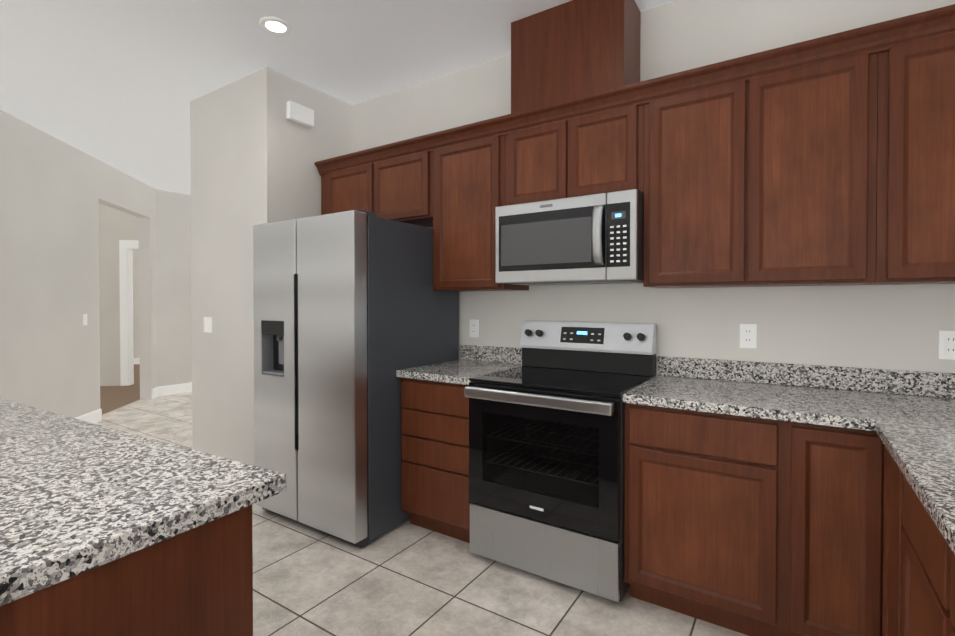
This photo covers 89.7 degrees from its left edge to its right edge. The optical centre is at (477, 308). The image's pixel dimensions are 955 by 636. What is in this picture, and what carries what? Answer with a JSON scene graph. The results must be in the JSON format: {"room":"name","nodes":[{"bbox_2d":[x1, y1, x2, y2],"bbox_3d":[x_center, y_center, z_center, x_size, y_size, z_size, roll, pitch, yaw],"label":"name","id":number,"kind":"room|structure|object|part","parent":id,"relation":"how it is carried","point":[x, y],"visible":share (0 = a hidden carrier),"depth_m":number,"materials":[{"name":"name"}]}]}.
{"room":"kitchen","nodes":[
{"label":"kitchen","id":0,"kind":"room"},
{"bbox_2d":[0,110,156,417],"bbox_3d":[-4.145,-0.194,4.917,0.140,2.860,3.740,0,1,-12],"label":"wall","id":1,"kind":"structure","parent":0,"point":[49,289],"depth_m":4.58,"materials":[{"name":"paint"}]},
{"bbox_2d":[83,314,86,324],"bbox_3d":[-4.086,0.115,5.005,0.008,0.116,0.072,0,1,-12],"label":"switch","id":2,"kind":"object","parent":1,"relation":"attached to","point":[84,319],"visible":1,"depth_m":4.99,"materials":[{"name":"white plastic"}]},
{"bbox_2d":[76,408,101,422],"bbox_3d":[-3.915,1.177,4.200,0.013,0.135,2.210,0,1,-12],"label":"baseboard","id":3,"kind":"structure","parent":1,"relation":"attached to","point":[95,416],"depth_m":5.13,"materials":[{"name":"white"}]},
{"bbox_2d":[98,203,138,385],"bbox_3d":[-6.064,-0.225,7.419,2.560,2.860,0.120,0,1,-12],"label":"wall","id":4,"kind":"structure","parent":0,"point":[113,226],"depth_m":7.44,"materials":[{"name":"paint"}]},
{"bbox_2d":[119,240,138,385],"bbox_3d":[-5.179,0.068,7.598,0.785,2.270,0.136,0,1,-12],"label":"door frame","id":5,"kind":"structure","parent":4,"relation":"attached to","point":[124,332],"depth_m":7.47,"materials":[{"name":"white wood"}]},
{"bbox_3d":[-5.167,-1.006,7.527,0.785,0.120,0.016,0,1,-12],"label":"door casing trim","id":6,"kind":"part","parent":5,"relation":"part of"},
{"bbox_2d":[133,250,139,357],"bbox_3d":[-6.953,-0.258,10.176,5.500,2.860,0.120,0,1,-12],"label":"wall","id":7,"kind":"structure","parent":0,"point":[136,303],"depth_m":10.07,"materials":[{"name":"paint"}]},
{"bbox_2d":[134,358,139,363],"bbox_3d":[-6.940,1.100,10.127,5.500,0.134,0.012,0,1,-12],"label":"baseboard","id":8,"kind":"structure","parent":7,"relation":"attached to","point":[136,360],"depth_m":10.08,"materials":[{"name":"white"}]},
{"bbox_2d":[156,189,191,386],"bbox_3d":[-3.748,-0.229,7.772,0.120,2.860,2.665,0,1,33],"label":"wall","id":9,"kind":"structure","parent":0,"point":[173,285],"depth_m":6.81,"materials":[{"name":"paint"}]},
{"bbox_2d":[156,382,191,396],"bbox_3d":[-3.732,1.135,7.691,0.013,0.135,2.520,0,1,33],"label":"baseboard","id":10,"kind":"structure","parent":9,"relation":"attached to","point":[171,389],"depth_m":6.80,"materials":[{"name":"white"}]},
{"bbox_2d":[190,67,352,464],"bbox_3d":[-0.790,-0.196,5.043,1.000,2.860,3.745,0,1,33],"label":"wall","id":11,"kind":"structure","parent":0,"point":[255,154],"depth_m":3.46,"materials":[{"name":"paint"}]},
{"bbox_2d":[204,317,211,332],"bbox_3d":[-2.030,0.122,3.614,0.118,0.116,0.008,0,1,33],"label":"light switch","id":12,"kind":"object","parent":11,"relation":"attached to","point":[207,324],"visible":1,"depth_m":3.61,"materials":[{"name":"white plastic"}]},
{"bbox_2d":[286,101,313,127],"bbox_3d":[-1.245,-1.366,3.380,0.045,0.120,0.200,0,1,33],"label":"box","id":13,"kind":"object","parent":11,"relation":"attached to","point":[299,114],"visible":1,"depth_m":3.35,"materials":[{"name":"white plastic"}]},
{"bbox_2d":[292,113,312,123],"bbox_3d":[-1.227,-1.333,3.369,0.002,0.025,0.170,0,1,33],"label":"grille","id":14,"kind":"object","parent":13,"relation":"attached to","point":[301,118],"depth_m":3.37,"materials":[{"name":"white"}]},
{"bbox_2d":[0,0,675,194],"bbox_3d":[-5.149,-1.657,3.486,14.500,0.100,11.500,0,1,33],"label":"ceiling","id":15,"kind":"structure","parent":0,"point":[119,85],"depth_m":3.03,"materials":[{"name":"white paint"}]},
{"bbox_2d":[259,17,291,34],"bbox_3d":[-1.138,-1.592,2.709,0.172,0.010,0.172,0,1,33],"label":"recessed light","id":16,"kind":"object","parent":15,"relation":"in","point":[276,25],"visible":1,"depth_m":2.70,"materials":[{"name":"white plastic"}]},
{"bbox_2d":[95,392,747,635],"bbox_3d":[-5.149,1.303,3.522,14.500,0.100,11.500,0,1,33],"label":"floor","id":17,"kind":"structure","parent":0,"point":[406,578],"depth_m":2.16,"materials":[{"name":"tile"}]},
{"bbox_2d":[100,364,139,414],"bbox_3d":[-7.689,1.205,7.242,5.860,0.006,9.500,0,1,-12],"label":"carpet floor","id":18,"kind":"structure","parent":17,"relation":"on","point":[112,398],"depth_m":6.76,"materials":[{"name":"brown carpet"}]},
{"bbox_2d":[0,523,252,635],"bbox_3d":[-1.831,0.841,1.406,2.764,0.875,0.845,0,1,33],"label":"kitchen island","id":19,"kind":"object","parent":17,"relation":"on","point":[206,588],"depth_m":0.88,"materials":[{"name":"brown wood"}]},
{"bbox_2d":[0,399,285,622],"bbox_3d":[-1.900,0.384,1.308,2.858,0.040,1.218,0,1,33],"label":"island countertop","id":20,"kind":"structure","parent":19,"relation":"on","point":[83,504],"depth_m":0.94,"materials":[{"name":"grey stone"}]},
{"bbox_2d":[253,209,458,547],"bbox_3d":[-0.752,0.367,3.089,0.895,1.782,0.920,0,1,33],"label":"refrigerator","id":21,"kind":"object","parent":17,"relation":"on","point":[353,312],"visible":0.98,"depth_m":2.66,"materials":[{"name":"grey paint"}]},
{"bbox_3d":[-1.280,0.275,2.937,0.007,0.238,0.083,0,1,33],"label":"dispenser frame","id":22,"kind":"part","parent":21,"relation":"part of","materials":[{"name":"grey plastic"}]},
{"bbox_3d":[-1.189,0.114,2.876,0.223,0.084,0.081,0,1,33],"label":"dispenser panel","id":23,"kind":"part","parent":21,"relation":"part of","materials":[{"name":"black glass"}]},
{"bbox_2d":[401,378,470,542],"bbox_3d":[-0.065,0.823,2.857,0.508,0.876,0.619,0,1,33],"label":"base cabinet","id":24,"kind":"object","parent":17,"relation":"on","point":[434,414],"depth_m":2.60,"materials":[{"name":"brown wood"}]},
{"bbox_3d":[-0.229,0.484,2.601,0.468,0.150,0.019,0,1,33],"label":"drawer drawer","id":25,"kind":"part","parent":24,"relation":"part of","materials":[{"name":"brown wood"}]},
{"bbox_3d":[-0.229,0.639,2.603,0.468,0.140,0.019,0,1,33],"label":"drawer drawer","id":26,"kind":"part","parent":24,"relation":"part of","materials":[{"name":"brown wood"}]},
{"bbox_3d":[-0.229,0.789,2.605,0.468,0.140,0.019,0,1,33],"label":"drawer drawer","id":27,"kind":"part","parent":24,"relation":"part of","materials":[{"name":"brown wood"}]},
{"bbox_3d":[-0.059,0.773,2.864,0.508,0.775,0.600,0,1,33],"label":"drawer","id":28,"kind":"part","parent":24,"relation":"part of","materials":[{"name":"brown wood"}]},
{"bbox_3d":[-0.229,1.004,2.608,0.468,0.270,0.019,0,1,33],"label":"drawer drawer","id":29,"kind":"part","parent":24,"relation":"part of","materials":[{"name":"brown wood"}]},
{"bbox_2d":[396,345,521,384],"bbox_3d":[-0.071,0.316,2.842,0.510,0.138,0.640,0,1,33],"label":"countertop","id":30,"kind":"structure","parent":24,"relation":"on","point":[476,360],"depth_m":2.88,"materials":[{"name":"stone"}]},
{"bbox_2d":[465,321,655,601],"bbox_3d":[0.432,0.673,2.450,0.762,1.185,0.698,0,1,33],"label":"range","id":31,"kind":"object","parent":17,"relation":"on","point":[547,459],"visible":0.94,"depth_m":2.23,"materials":[{"name":"grey metal"}]},
{"bbox_3d":[0.001,0.676,2.403,0.080,0.340,0.036,0,1,33],"label":"door","id":32,"kind":"part","parent":31,"relation":"part of","materials":[{"name":"black glass"}]},
{"bbox_3d":[0.299,0.142,2.833,0.042,0.044,0.033,0,1,33],"label":"knob","id":33,"kind":"part","parent":31,"relation":"part of","materials":[{"name":"black plastic"}]},
{"bbox_3d":[0.358,0.143,2.795,0.042,0.044,0.033,0,1,33],"label":"knob","id":34,"kind":"part","parent":31,"relation":"part of","materials":[{"name":"black plastic"}]},
{"bbox_3d":[0.247,0.410,2.164,0.734,0.054,0.023,0,1,33],"label":"handle","id":35,"kind":"part","parent":31,"relation":"part of","materials":[{"name":"silver metal"}]},
{"bbox_3d":[0.281,0.440,2.216,0.750,0.137,0.036,0,1,33],"label":"door","id":36,"kind":"part","parent":31,"relation":"part of","materials":[{"name":"black glass"}]},
{"bbox_3d":[0.282,1.105,2.226,0.752,0.248,0.032,0,1,33],"label":"drawer","id":37,"kind":"part","parent":31,"relation":"part of","materials":[{"name":"silver metal"}]},
{"bbox_2d":[469,366,655,396],"bbox_3d":[0.448,0.355,2.471,0.762,0.012,0.638,0,1,33],"label":"cooktop","id":38,"kind":"object","parent":31,"relation":"in","point":[559,380],"depth_m":2.37,"materials":[{"name":"black glass"}]},
{"bbox_3d":[0.561,0.681,2.036,0.080,0.340,0.036,0,1,33],"label":"door","id":39,"kind":"part","parent":31,"relation":"part of","materials":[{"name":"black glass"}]},
{"bbox_3d":[0.784,0.146,2.515,0.042,0.044,0.033,0,1,33],"label":"knob","id":40,"kind":"part","parent":31,"relation":"part of","materials":[{"name":"black plastic"}]},
{"bbox_3d":[0.843,0.147,2.477,0.042,0.044,0.033,0,1,33],"label":"knob","id":41,"kind":"part","parent":31,"relation":"part of","materials":[{"name":"black plastic"}]},
{"bbox_2d":[624,403,788,635],"bbox_3d":[1.028,0.832,2.140,0.574,0.876,0.619,0,1,33],"label":"base cabinet","id":42,"kind":"object","parent":17,"relation":"on","point":[750,526],"depth_m":1.87,"materials":[{"name":"brown wood"}]},
{"bbox_3d":[0.864,0.865,1.889,0.531,0.565,0.019,0,1,33],"label":"door","id":43,"kind":"part","parent":42,"relation":"part of","materials":[{"name":"brown wood"}]},
{"bbox_3d":[0.864,0.493,1.884,0.531,0.150,0.019,0,1,33],"label":"drawer","id":44,"kind":"part","parent":42,"relation":"part of","materials":[{"name":"brown wood"}]},
{"bbox_2d":[789,422,876,635],"bbox_3d":[1.382,0.835,1.908,0.272,0.876,0.619,0,1,33],"label":"base cabinet","id":45,"kind":"object","parent":17,"relation":"on","point":[833,470],"depth_m":1.65,"materials":[{"name":"brown wood"}]},
{"bbox_2d":[623,356,855,428],"bbox_3d":[1.114,0.325,2.062,0.794,0.138,0.644,0,1,33],"label":"countertop","id":46,"kind":"structure","parent":45,"relation":"on","point":[799,393],"depth_m":2.09,"materials":[{"name":"stone"}]},
{"bbox_3d":[1.226,0.785,1.651,0.250,0.730,0.019,0,1,33],"label":"door","id":47,"kind":"part","parent":45,"relation":"part of","materials":[{"name":"brown wood"}]},
{"bbox_2d":[873,435,892,635],"bbox_3d":[1.490,0.843,1.266,0.619,0.876,0.330,0,1,33],"label":"base cabinet","id":48,"kind":"object","parent":17,"relation":"on","point":[883,616],"depth_m":1.52,"materials":[{"name":"brown wood"}]},
{"bbox_3d":[1.236,0.788,1.425,0.019,0.730,0.280,0,1,33],"label":"door","id":49,"kind":"part","parent":48,"relation":"part of","materials":[{"name":"brown wood"}]},
{"bbox_2d":[893,459,932,635],"bbox_3d":[1.273,0.847,0.936,0.619,0.876,0.460,0,1,33],"label":"base cabinet","id":50,"kind":"object","parent":17,"relation":"on","point":[912,524],"depth_m":1.21,"materials":[{"name":"brown wood"}]},
{"bbox_3d":[1.023,0.502,1.096,0.019,0.150,0.420,0,1,33],"label":"drawer","id":51,"kind":"part","parent":50,"relation":"part of","materials":[{"name":"brown wood"}]},
{"bbox_3d":[1.023,0.875,1.100,0.019,0.565,0.420,0,1,33],"label":"door","id":52,"kind":"part","parent":50,"relation":"part of","materials":[{"name":"brown wood"}]},
{"bbox_2d":[933,522,954,635],"bbox_3d":[0.980,0.852,0.488,0.619,0.876,0.610,0,1,33],"label":"base cabinet","id":53,"kind":"object","parent":17,"relation":"on","point":[943,556],"depth_m":0.94,"materials":[{"name":"brown wood"}]},
{"bbox_2d":[844,367,954,553],"bbox_3d":[0.930,0.345,0.450,0.669,0.138,3.542,0,1,33],"label":"countertop","id":54,"kind":"structure","parent":53,"relation":"on","point":[907,417],"depth_m":1.52,"materials":[{"name":"stone"}]},
{"bbox_3d":[0.729,0.508,0.648,0.019,0.150,0.570,0,1,33],"label":"drawer","id":55,"kind":"part","parent":53,"relation":"part of","materials":[{"name":"brown wood"}]},
{"bbox_3d":[0.729,0.880,0.653,0.019,0.565,0.570,0,1,33],"label":"door","id":56,"kind":"part","parent":53,"relation":"part of","materials":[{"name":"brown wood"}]},
{"bbox_2d":[353,0,954,375],"bbox_3d":[0.681,-0.169,2.801,3.920,2.860,0.120,0,1,33],"label":"wall","id":57,"kind":"structure","parent":0,"point":[895,327],"depth_m":2.39,"materials":[{"name":"paint"}]},
{"bbox_2d":[317,156,373,214],"bbox_3d":[-0.849,-0.793,3.528,0.551,0.431,0.324,0,1,33],"label":"upper cabinet","id":58,"kind":"object","parent":57,"relation":"attached to","point":[344,187],"depth_m":3.38,"materials":[{"name":"brown wood"}]},
{"bbox_2d":[374,144,429,226],"bbox_3d":[-0.408,-0.790,3.239,0.504,0.431,0.324,0,1,33],"label":"upper cabinet","id":59,"kind":"object","parent":57,"relation":"attached to","point":[402,177],"depth_m":3.10,"materials":[{"name":"brown wood"}]},
{"bbox_2d":[469,320,478,336],"bbox_3d":[-0.024,0.132,3.189,0.072,0.116,0.006,0,1,33],"label":"electrical outlet","id":60,"kind":"object","parent":57,"relation":"attached to","point":[473,328],"visible":1,"depth_m":3.19,"materials":[{"name":"white plastic"}]},
{"bbox_2d":[426,128,528,291],"bbox_3d":[0.016,-0.558,2.963,0.510,0.889,0.324,0,1,33],"label":"upper cabinet","id":61,"kind":"object","parent":57,"relation":"attached to","point":[466,171],"depth_m":2.84,"materials":[{"name":"brown wood"}]},
{"bbox_3d":[-0.068,-0.551,2.836,0.454,0.856,0.019,0,1,33],"label":"door","id":62,"kind":"part","parent":61,"relation":"part of","materials":[{"name":"brown wood"}]},
{"bbox_2d":[460,345,521,363],"bbox_3d":[0.099,0.294,3.101,0.509,0.100,0.020,0,1,33],"label":"backsplash","id":63,"kind":"structure","parent":57,"relation":"attached to","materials":[{"name":"stone"}]},
{"bbox_2d":[502,112,569,205],"bbox_3d":[0.390,-0.780,2.715,0.381,0.439,0.324,0,1,33],"label":"upper cabinet","id":64,"kind":"object","parent":57,"relation":"attached to","point":[535,153],"depth_m":2.58,"materials":[{"name":"brown wood"}]},
{"bbox_3d":[0.315,-0.773,2.582,0.347,0.406,0.019,0,1,33],"label":"micro door","id":65,"kind":"part","parent":64,"relation":"part of","materials":[{"name":"brown wood"}]},
{"bbox_2d":[506,0,641,123],"bbox_3d":[0.531,-1.297,2.632,0.630,0.595,0.296,0,1,33],"label":"upper cabinet","id":66,"kind":"object","parent":57,"relation":"attached to","point":[574,53],"depth_m":2.48,"materials":[{"name":"brown wood"}]},
{"bbox_2d":[570,96,637,196],"bbox_3d":[0.708,-0.777,2.506,0.381,0.439,0.324,0,1,33],"label":"upper cabinet","id":67,"kind":"object","parent":57,"relation":"attached to","point":[603,137],"depth_m":2.37,"materials":[{"name":"brown wood"}]},
{"bbox_2d":[495,189,643,285],"bbox_3d":[0.512,-0.344,2.560,0.758,0.420,0.457,0,1,33],"label":"microwave","id":68,"kind":"object","parent":67,"relation":"attached to","point":[592,239],"visible":1,"depth_m":2.37,"materials":[{"name":"grey metal"}]},
{"bbox_3d":[0.360,-0.344,2.459,0.614,0.416,0.028,0,1,33],"label":"door","id":69,"kind":"part","parent":68,"relation":"part of","materials":[{"name":"silver metal"}]},
{"bbox_3d":[0.361,-0.347,2.440,0.589,0.298,0.002,0,1,33],"label":"glass","id":70,"kind":"part","parent":68,"relation":"part of","materials":[{"name":"black glass"}]},
{"bbox_3d":[0.569,-0.348,2.276,0.046,0.280,0.044,0,1,33],"label":"handle","id":71,"kind":"part","parent":68,"relation":"part of","materials":[{"name":"silver metal"}]},
{"bbox_3d":[0.657,-0.345,2.246,0.111,0.298,0.002,0,1,33],"label":"glass","id":72,"kind":"part","parent":68,"relation":"part of","materials":[{"name":"black"}]},
{"bbox_3d":[0.616,-0.770,2.385,0.347,0.406,0.019,0,1,33],"label":"micro door","id":73,"kind":"part","parent":67,"relation":"part of","materials":[{"name":"brown wood"}]},
{"bbox_2d":[638,68,749,287],"bbox_3d":[1.048,-0.549,2.286,0.428,0.889,0.324,0,1,33],"label":"upper cabinet","id":74,"kind":"object","parent":57,"relation":"attached to","point":[694,137],"depth_m":2.15,"materials":[{"name":"brown wood"}]},
{"bbox_3d":[0.411,-1.014,2.491,3.794,0.086,0.058,0,1,33],"label":"crown","id":75,"kind":"part","parent":74,"relation":"part of","materials":[{"name":"brown wood"}]},
{"bbox_3d":[0.974,-0.543,2.152,0.394,0.856,0.019,0,1,33],"label":"door","id":76,"kind":"part","parent":74,"relation":"part of","materials":[{"name":"brown wood"}]},
{"bbox_2d":[740,324,756,347],"bbox_3d":[1.306,0.132,2.317,0.072,0.116,0.006,0,1,33],"label":"electrical outlet","id":77,"kind":"object","parent":57,"relation":"attached to","point":[748,335],"visible":1,"depth_m":2.31,"materials":[{"name":"white plastic"}]},
{"bbox_2d":[744,329,751,334],"bbox_3d":[1.305,0.111,2.315,0.033,0.028,0.002,0,1,33],"label":"socket","id":78,"kind":"object","parent":77,"relation":"attached to","point":[746,331],"depth_m":2.31,"materials":[{"name":"white plastic"}]},
{"bbox_2d":[744,337,751,343],"bbox_3d":[1.305,0.153,2.316,0.033,0.028,0.002,0,1,33],"label":"socket","id":79,"kind":"object","parent":77,"relation":"attached to","point":[747,340],"depth_m":2.32,"materials":[{"name":"white plastic"}]},
{"bbox_2d":[657,356,954,398],"bbox_3d":[1.565,0.305,2.140,1.462,0.100,0.020,0,1,33],"label":"backsplash","id":80,"kind":"structure","parent":57,"relation":"attached to","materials":[{"name":"stone"}]},
{"bbox_2d":[750,36,885,286],"bbox_3d":[1.407,-0.546,2.051,0.431,0.889,0.324,0,1,33],"label":"upper cabinet","id":81,"kind":"object","parent":57,"relation":"attached to","point":[828,160],"depth_m":1.90,"materials":[{"name":"brown wood"}]},
{"bbox_3d":[1.314,-0.540,1.930,0.394,0.856,0.019,0,1,33],"label":"door","id":82,"kind":"part","parent":81,"relation":"part of","materials":[{"name":"brown wood"}]},
{"bbox_2d":[882,20,954,284],"bbox_3d":[1.840,-0.543,1.767,0.604,0.889,0.324,0,1,33],"label":"upper cabinet","id":83,"kind":"object","parent":57,"relation":"attached to","point":[918,165],"depth_m":1.74,"materials":[{"name":"brown wood"}]},
{"bbox_3d":[1.692,-0.537,1.681,0.390,0.856,0.019,0,1,33],"label":"corner door","id":84,"kind":"part","parent":83,"relation":"part of","materials":[{"name":"brown wood"}]},
{"bbox_2d":[938,331,954,359],"bbox_3d":[1.900,0.147,1.928,0.072,0.116,0.006,0,1,33],"label":"electrical outlet","id":85,"kind":"object","parent":57,"relation":"attached to","point":[946,346],"visible":1,"depth_m":1.93,"materials":[{"name":"white plastic"}]},
{"bbox_2d":[945,336,954,343],"bbox_3d":[1.899,0.126,1.926,0.033,0.028,0.002,0,1,33],"label":"socket","id":86,"kind":"object","parent":85,"relation":"attached to","point":[948,339],"depth_m":1.93,"materials":[{"name":"white plastic"}]},
{"bbox_2d":[945,347,954,353],"bbox_3d":[1.899,0.168,1.927,0.033,0.028,0.002,0,1,33],"label":"socket","id":87,"kind":"object","parent":85,"relation":"attached to","point":[948,350],"depth_m":1.93,"materials":[{"name":"white plastic"}]}
]}

